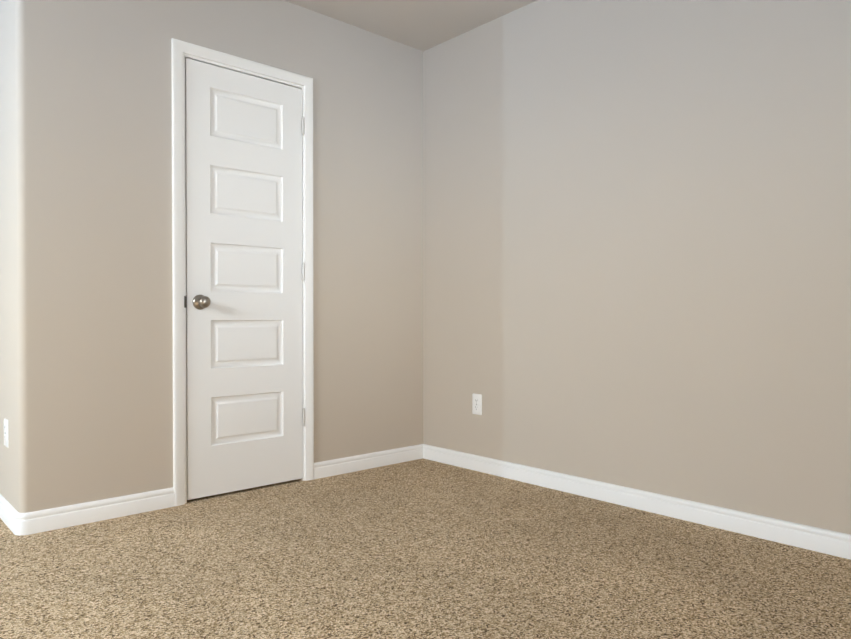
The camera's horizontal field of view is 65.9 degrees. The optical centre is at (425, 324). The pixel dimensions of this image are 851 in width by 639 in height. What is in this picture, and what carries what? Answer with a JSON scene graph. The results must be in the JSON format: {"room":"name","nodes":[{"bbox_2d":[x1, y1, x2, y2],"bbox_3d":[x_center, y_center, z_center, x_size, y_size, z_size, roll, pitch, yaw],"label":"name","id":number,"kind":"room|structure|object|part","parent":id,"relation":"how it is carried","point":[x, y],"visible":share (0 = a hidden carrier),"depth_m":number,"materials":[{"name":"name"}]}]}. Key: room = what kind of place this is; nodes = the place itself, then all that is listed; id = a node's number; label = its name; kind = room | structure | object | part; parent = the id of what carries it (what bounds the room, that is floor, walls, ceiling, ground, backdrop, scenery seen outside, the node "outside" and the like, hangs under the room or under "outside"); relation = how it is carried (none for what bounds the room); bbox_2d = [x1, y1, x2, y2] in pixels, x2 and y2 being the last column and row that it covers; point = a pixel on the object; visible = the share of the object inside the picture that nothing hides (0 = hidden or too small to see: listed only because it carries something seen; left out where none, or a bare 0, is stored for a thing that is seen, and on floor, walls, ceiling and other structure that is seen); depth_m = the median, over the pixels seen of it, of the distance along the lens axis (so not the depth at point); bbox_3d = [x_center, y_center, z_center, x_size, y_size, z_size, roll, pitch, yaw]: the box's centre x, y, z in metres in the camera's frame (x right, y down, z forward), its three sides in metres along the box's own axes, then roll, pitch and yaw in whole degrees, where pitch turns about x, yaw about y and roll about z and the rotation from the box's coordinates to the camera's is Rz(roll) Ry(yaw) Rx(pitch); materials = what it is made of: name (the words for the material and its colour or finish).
{"room":"empty bedroom","nodes":[
{"label":"empty bedroom","id":0,"kind":"room"},
{"bbox_2d":[0,0,7,500],"bbox_3d":[-1.937,-0.409,3.023,0.120,2.440,0.980,-1,1,-42],"label":"wall","id":1,"kind":"structure","parent":0,"point":[3,449],"depth_m":2.76,"materials":[{"name":"beige paint"}]},
{"bbox_2d":[4,418,8,447],"bbox_3d":[-1.740,0.449,2.719,0.007,0.114,0.070,-1,1,-42],"label":"outlet","id":2,"kind":"object","parent":1,"relation":"attached to","point":[6,442],"visible":1,"depth_m":2.70,"materials":[{"name":"white plastic"}]},
{"bbox_2d":[0,494,35,535],"bbox_3d":[-1.927,0.771,2.941,0.040,0.084,1.095,-1,1,-42],"label":"baseboard","id":3,"kind":"structure","parent":1,"relation":"attached to","point":[20,524],"depth_m":2.56,"materials":[{"name":"white paint"}]},
{"bbox_2d":[4,0,422,512],"bbox_3d":[-0.833,-0.411,3.282,2.105,2.440,0.120,-1,1,-42],"label":"wall","id":4,"kind":"structure","parent":0,"point":[86,362],"depth_m":2.84,"materials":[{"name":"beige paint"}]},
{"bbox_2d":[171,38,313,505],"bbox_3d":[-0.896,-0.234,3.216,0.730,2.086,0.136,-1,1,-42],"label":"door frame","id":5,"kind":"structure","parent":4,"relation":"attached to","point":[179,48],"depth_m":2.98,"materials":[{"name":"white paint"}]},
{"bbox_2d":[185,58,304,499],"bbox_3d":[-0.846,-0.206,3.171,0.616,2.006,0.106,-1,1,-42],"label":"door","id":6,"kind":"structure","parent":4,"relation":"in","point":[244,330],"depth_m":3.16,"materials":[{"name":"white paint"}]},
{"bbox_3d":[-1.036,-0.104,2.996,0.098,0.069,0.100,-1,1,-42],"label":"knob","id":7,"kind":"part","parent":6,"relation":"part of","materials":[{"name":"silver metal"}]},
{"bbox_3d":[-0.640,-0.273,3.392,0.013,1.597,0.046,-1,1,-42],"label":"door hinges","id":8,"kind":"part","parent":6,"relation":"part of","materials":[{"name":"silver metal"}]},
{"bbox_2d":[314,444,423,478],"bbox_3d":[-0.312,0.763,3.677,0.740,0.084,0.014,-1,1,-42],"label":"baseboard","id":9,"kind":"structure","parent":4,"relation":"attached to","point":[322,469],"depth_m":3.66,"materials":[{"name":"white paint"}]},
{"bbox_2d":[285,0,536,50],"bbox_3d":[-0.675,-1.660,1.238,4.840,0.100,5.540,-1,1,-42],"label":"ceiling","id":10,"kind":"structure","parent":0,"point":[422,25],"depth_m":3.46,"materials":[{"name":"white paint"}]},
{"bbox_2d":[0,458,850,638],"bbox_3d":[-0.675,0.880,1.265,4.840,0.100,5.540,-1,1,-42],"label":"floor","id":11,"kind":"structure","parent":0,"point":[422,548],"depth_m":2.18,"materials":[{"name":"carpet"}]},
{"bbox_2d":[423,0,850,534],"bbox_3d":[1.073,-0.407,2.837,0.120,2.440,5.540,-1,1,-42],"label":"wall","id":12,"kind":"structure","parent":0,"point":[636,244],"depth_m":2.85,"materials":[{"name":"beige paint"}]},
{"bbox_2d":[472,393,481,414],"bbox_3d":[0.283,0.439,3.622,0.007,0.114,0.070,-1,1,-42],"label":"electrical outlet","id":13,"kind":"object","parent":12,"relation":"attached to","point":[476,404],"visible":1,"depth_m":3.62,"materials":[{"name":"white plastic"}]},
{"bbox_2d":[424,444,850,559],"bbox_3d":[1.383,0.776,2.408,0.015,0.084,4.170,-1,1,-42],"label":"baseboard","id":14,"kind":"structure","parent":12,"relation":"attached to","point":[812,538],"depth_m":2.80,"materials":[{"name":"white paint"}]}
]}

